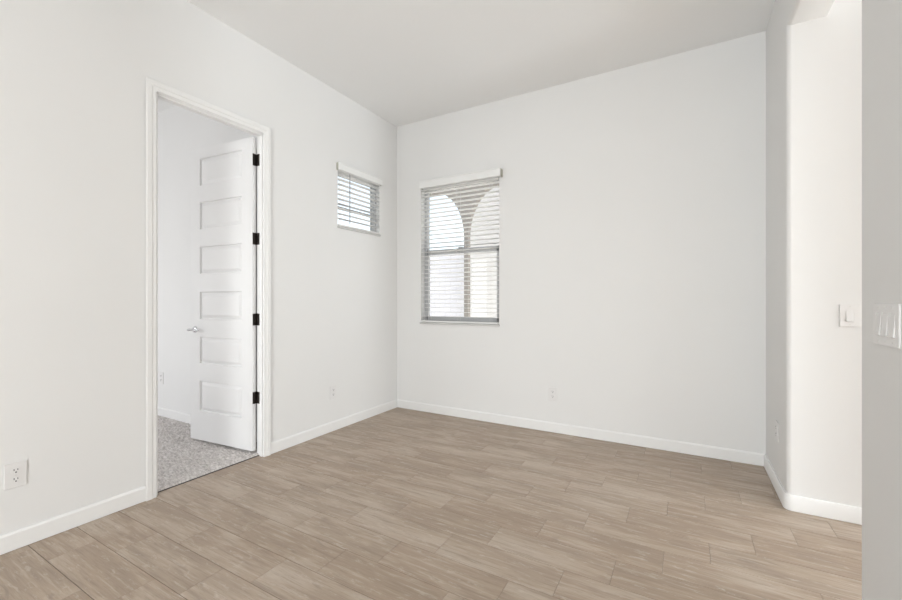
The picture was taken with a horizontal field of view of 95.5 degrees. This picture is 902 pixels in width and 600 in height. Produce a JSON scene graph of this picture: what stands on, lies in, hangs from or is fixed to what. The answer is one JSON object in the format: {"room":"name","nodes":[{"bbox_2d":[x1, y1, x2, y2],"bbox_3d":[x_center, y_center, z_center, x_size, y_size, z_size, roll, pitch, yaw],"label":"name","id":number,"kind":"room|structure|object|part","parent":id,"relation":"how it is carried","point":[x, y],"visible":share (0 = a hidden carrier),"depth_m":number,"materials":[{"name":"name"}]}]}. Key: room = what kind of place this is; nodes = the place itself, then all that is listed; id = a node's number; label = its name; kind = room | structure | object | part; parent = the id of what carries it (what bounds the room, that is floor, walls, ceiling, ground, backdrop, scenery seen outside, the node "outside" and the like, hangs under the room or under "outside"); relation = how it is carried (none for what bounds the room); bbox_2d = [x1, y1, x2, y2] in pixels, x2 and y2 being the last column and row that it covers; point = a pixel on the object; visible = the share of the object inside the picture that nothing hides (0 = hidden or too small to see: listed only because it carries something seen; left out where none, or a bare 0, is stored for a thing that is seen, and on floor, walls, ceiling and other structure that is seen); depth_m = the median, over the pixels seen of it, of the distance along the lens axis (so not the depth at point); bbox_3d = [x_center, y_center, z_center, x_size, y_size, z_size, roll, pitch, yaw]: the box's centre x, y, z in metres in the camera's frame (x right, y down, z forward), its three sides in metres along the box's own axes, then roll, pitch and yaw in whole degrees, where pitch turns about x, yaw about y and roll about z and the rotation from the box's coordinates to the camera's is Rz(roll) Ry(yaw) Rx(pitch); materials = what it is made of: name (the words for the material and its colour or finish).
{"room":"empty living room","nodes":[
{"label":"empty living room","id":0,"kind":"room"},
{"bbox_2d":[0,0,396,535],"bbox_3d":[-2.379,-0.367,1.573,0.130,3.115,7.250,0,0,30],"label":"wall","id":1,"kind":"structure","parent":0,"point":[73,73],"depth_m":2.33,"materials":[{"name":"paint"}]},
{"bbox_2d":[4,460,26,490],"bbox_3d":[-2.079,0.836,1.958,0.009,0.120,0.078,0,0,30],"label":"electrical outlet","id":2,"kind":"object","parent":1,"relation":"attached to","point":[15,474],"visible":1,"depth_m":1.96,"materials":[{"name":"plastic"}]},
{"bbox_2d":[11,476,20,482],"bbox_3d":[-2.078,0.858,1.958,0.004,0.028,0.035,0,0,30],"label":"receptacle","id":3,"kind":"object","parent":2,"relation":"attached to","point":[14,479],"depth_m":1.96,"materials":[{"name":"plastic"}]},
{"bbox_2d":[11,467,20,473],"bbox_3d":[-2.078,0.815,1.958,0.004,0.028,0.035,0,0,30],"label":"receptacle","id":4,"kind":"object","parent":2,"relation":"attached to","point":[14,470],"depth_m":1.96,"materials":[{"name":"plastic"}]},
{"bbox_2d":[0,399,396,554],"bbox_3d":[-2.354,1.145,1.473,0.013,0.086,7.100,0,0,30],"label":"baseboard","id":5,"kind":"structure","parent":1,"relation":"attached to","point":[19,538],"depth_m":2.25,"materials":[{"name":"wood"}]},
{"bbox_2d":[146,77,270,500],"bbox_3d":[-1.633,-0.065,2.811,0.096,2.510,0.841,0,0,30],"label":"door frame","id":6,"kind":"structure","parent":1,"relation":"attached to","point":[152,86],"depth_m":2.64,"materials":[{"name":"wood"}]},
{"bbox_2d":[187,137,259,450],"bbox_3d":[-1.821,-0.046,3.286,0.801,2.400,0.156,0,0,25],"label":"door","id":7,"kind":"structure","parent":1,"relation":"in","point":[224,237],"depth_m":3.26,"materials":[{"name":"wood"}]},
{"bbox_3d":[-2.083,0.245,3.408,0.140,0.056,0.156,0,0,25],"label":"lever handle","id":8,"kind":"part","parent":7,"relation":"part of","materials":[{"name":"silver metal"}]},
{"bbox_3d":[-1.842,-1.055,3.296,0.502,0.222,0.033,0,0,25],"label":"panel","id":9,"kind":"part","parent":7,"relation":"part of","materials":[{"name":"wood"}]},
{"bbox_3d":[-1.842,-0.695,3.296,0.502,0.226,0.033,0,0,25],"label":"panel","id":10,"kind":"part","parent":7,"relation":"part of","materials":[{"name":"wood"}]},
{"bbox_3d":[-1.842,-0.328,3.296,0.502,0.225,0.033,0,0,25],"label":"panel","id":11,"kind":"part","parent":7,"relation":"part of","materials":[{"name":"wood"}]},
{"bbox_3d":[-1.842,0.044,3.296,0.502,0.225,0.033,0,0,25],"label":"panel","id":12,"kind":"part","parent":7,"relation":"part of","materials":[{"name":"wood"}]},
{"bbox_3d":[-1.842,0.412,3.296,0.502,0.221,0.033,0,0,25],"label":"panel","id":13,"kind":"part","parent":7,"relation":"part of","materials":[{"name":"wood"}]},
{"bbox_3d":[-1.842,0.790,3.296,0.502,0.249,0.033,0,0,25],"label":"panel","id":14,"kind":"part","parent":7,"relation":"part of","materials":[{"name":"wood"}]},
{"bbox_2d":[330,385,335,399],"bbox_3d":[-1.070,0.838,3.728,0.009,0.120,0.078,0,0,30],"label":"electrical outlet","id":15,"kind":"object","parent":1,"relation":"attached to","point":[332,388],"visible":1,"depth_m":3.72,"materials":[{"name":"plastic"}]},
{"bbox_2d":[337,176,380,235],"bbox_3d":[-0.932,-0.938,4.059,0.116,0.544,0.606,0,0,30],"label":"window","id":16,"kind":"structure","parent":1,"relation":"in","point":[373,202],"depth_m":4.25,"materials":[{"name":"plastic"}]},
{"bbox_3d":[-0.955,-0.872,4.072,0.035,0.022,0.534,0,0,30],"label":"rail","id":17,"kind":"part","parent":16,"relation":"part of","materials":[{"name":"plastic"}]},
{"bbox_3d":[-0.911,-0.674,4.047,0.066,0.017,0.606,0,0,30],"label":"sill","id":18,"kind":"part","parent":16,"relation":"part of","materials":[{"name":"white paint"}]},
{"bbox_2d":[336,162,382,233],"bbox_3d":[-0.898,-0.976,4.036,0.078,0.580,0.626,0,0,30],"label":"window blind","id":19,"kind":"object","parent":16,"relation":"attached to","point":[344,170],"visible":0.93,"depth_m":4.01,"materials":[{"name":"white plastic"}]},
{"bbox_3d":[-0.906,-1.212,4.044,0.054,0.045,0.582,0,0,30],"label":"head rail","id":20,"kind":"part","parent":19,"relation":"part of","materials":[{"name":"white plastic"}]},
{"bbox_3d":[-0.906,-0.694,4.044,0.054,0.016,0.586,0,0,30],"label":"rail","id":21,"kind":"part","parent":19,"relation":"part of","materials":[{"name":"white plastic"}]},
{"bbox_2d":[158,105,256,430],"bbox_3d":[-2.969,-0.367,4.270,3.674,3.115,0.140,0,0,30],"label":"wall","id":22,"kind":"structure","parent":0,"point":[181,131],"depth_m":4.02,"materials":[{"name":"paint"}]},
{"bbox_2d":[159,372,162,383],"bbox_3d":[-2.951,0.795,4.174,0.078,0.120,0.009,0,0,30],"label":"electrical outlet","id":23,"kind":"object","parent":22,"relation":"attached to","point":[160,373],"visible":1,"depth_m":4.17,"materials":[{"name":"plastic"}]},
{"bbox_2d":[158,407,256,441],"bbox_3d":[-2.941,1.137,4.166,3.524,0.086,0.013,0,0,30],"label":"baseboard","id":24,"kind":"structure","parent":22,"relation":"attached to","point":[179,416],"depth_m":4.02,"materials":[{"name":"wood"}]},
{"bbox_2d":[0,407,861,599],"bbox_3d":[-0.352,1.180,0.302,11.850,0.024,7.250,0,0,30],"label":"floor","id":25,"kind":"structure","parent":0,"point":[397,503],"depth_m":2.13,"materials":[{"name":"brown wood"}]},
{"bbox_2d":[158,0,774,126],"bbox_3d":[-0.405,-2.025,0.361,12.000,0.200,7.400,0,0,30],"label":"ceiling","id":26,"kind":"structure","parent":0,"point":[405,62],"depth_m":3.00,"materials":[{"name":"paint"}]},
{"bbox_2d":[397,31,765,453],"bbox_3d":[0.906,-0.367,3.787,3.384,3.115,0.150,0,0,30],"label":"wall","id":27,"kind":"structure","parent":0,"point":[632,199],"depth_m":3.44,"materials":[{"name":"paint"}]},
{"bbox_2d":[420,180,499,325],"bbox_3d":[0.098,-0.470,4.225,0.918,1.449,0.148,0,0,30],"label":"window","id":28,"kind":"structure","parent":27,"relation":"in","point":[471,319],"depth_m":4.27,"materials":[{"name":"plastic"}]},
{"bbox_3d":[0.086,0.245,4.204,0.918,0.017,0.098,0,0,30],"label":"sill","id":29,"kind":"part","parent":28,"relation":"part of","materials":[{"name":"white paint"}]},
{"bbox_2d":[419,167,502,323],"bbox_3d":[0.084,-0.511,4.157,0.941,1.490,0.120,0,0,30],"label":"window blind","id":30,"kind":"object","parent":28,"relation":"attached to","point":[493,174],"visible":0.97,"depth_m":4.16,"materials":[{"name":"white plastic"}]},
{"bbox_3d":[-0.225,-0.475,4.371,0.002,1.394,0.055,0,0,30],"label":"ladder cord","id":31,"kind":"part","parent":30,"relation":"part of","materials":[{"name":"white fabric"}]},
{"bbox_3d":[0.082,-1.192,4.196,0.894,0.045,0.054,0,0,30],"label":"head rail","id":32,"kind":"part","parent":30,"relation":"part of","materials":[{"name":"white plastic"}]},
{"bbox_3d":[0.082,0.226,4.196,0.898,0.016,0.054,0,0,30],"label":"rail","id":33,"kind":"part","parent":30,"relation":"part of","materials":[{"name":"white plastic"}]},
{"bbox_3d":[0.111,-0.161,4.248,0.866,0.750,0.032,0,0,30],"label":"sash","id":34,"kind":"part","parent":28,"relation":"part of","materials":[{"name":"plastic"}]},
{"bbox_2d":[549,387,556,400],"bbox_3d":[0.916,0.847,3.689,0.078,0.120,0.009,0,0,30],"label":"electrical outlet","id":35,"kind":"object","parent":27,"relation":"attached to","point":[552,391],"visible":1,"depth_m":3.69,"materials":[{"name":"plastic"}]},
{"bbox_2d":[397,399,861,524],"bbox_3d":[2.742,1.145,2.246,8.100,0.086,0.707,0,0,30],"label":"baseboard","id":36,"kind":"structure","parent":27,"relation":"attached to","point":[747,457],"depth_m":3.21,"materials":[{"name":"wood"}]},
{"bbox_2d":[766,0,861,507],"bbox_3d":[4.209,-0.367,1.503,4.816,3.115,0.844,0,0,30],"label":"wall","id":37,"kind":"structure","parent":0,"point":[814,67],"depth_m":2.27,"materials":[{"name":"paint"}]},
{"bbox_2d":[775,420,778,441],"bbox_3d":[2.035,0.818,2.561,0.009,0.120,0.078,0,0,30],"label":"electrical outlet","id":38,"kind":"object","parent":37,"relation":"attached to","point":[776,422],"visible":1,"depth_m":2.54,"materials":[{"name":"plastic"}]},
{"bbox_2d":[840,304,859,326],"bbox_3d":[2.134,0.083,2.193,0.080,0.122,0.014,0,0,30],"label":"light switch","id":39,"kind":"object","parent":37,"relation":"attached to","point":[849,313],"visible":1,"depth_m":2.19,"materials":[{"name":"plastic"}]},
{"bbox_2d":[786,0,901,599],"bbox_3d":[1.314,-0.367,1.125,0.187,3.115,2.730,0,0,30],"label":"wall","id":40,"kind":"structure","parent":0,"point":[881,19],"depth_m":1.18,"materials":[{"name":"paint"}]},
{"bbox_2d":[873,303,900,348],"bbox_3d":[1.215,0.069,1.148,0.008,0.118,0.170,0,0,30],"label":"light switch","id":41,"kind":"object","parent":40,"relation":"attached to","point":[886,317],"visible":1,"depth_m":1.14,"materials":[{"name":"plastic"}]},
{"bbox_3d":[-0.405,1.253,0.361,12.000,0.114,7.400,0,0,30],"label":"floor slab","id":42,"kind":"structure","parent":0,"visible":0},
{"bbox_2d":[158,455,259,492],"bbox_3d":[-1.648,1.191,2.825,0.012,0.008,0.728,0,0,30],"label":"threshold","id":43,"kind":"object","parent":42,"relation":"on","point":[257,455],"visible":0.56,"depth_m":2.79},
{"bbox_3d":[2.159,1.375,11.416,26.000,0.130,17.355,0,0,30],"label":"ground","id":44,"kind":"structure","parent":0,"visible":0},
{"bbox_2d":[430,253,463,316],"bbox_3d":[2.296,-0.075,11.657,22.000,2.770,0.200,0,0,30],"label":"wall","id":45,"kind":"structure","parent":44,"relation":"on","point":[447,309],"depth_m":12.91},
{"bbox_2d":[430,183,498,316],"bbox_3d":[0.993,-1.050,7.737,4.960,4.720,0.100,0,0,30],"label":"wall","id":46,"kind":"structure","parent":44,"relation":"on","point":[466,288],"depth_m":8.07,"materials":[{"name":"beige paint"}]},
{"bbox_2d":[470,188,498,316],"bbox_3d":[3.044,-1.200,9.618,5.680,5.020,0.400,0,0,30],"label":"wall","id":47,"kind":"structure","parent":44,"relation":"on","point":[473,289],"depth_m":10.63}
]}

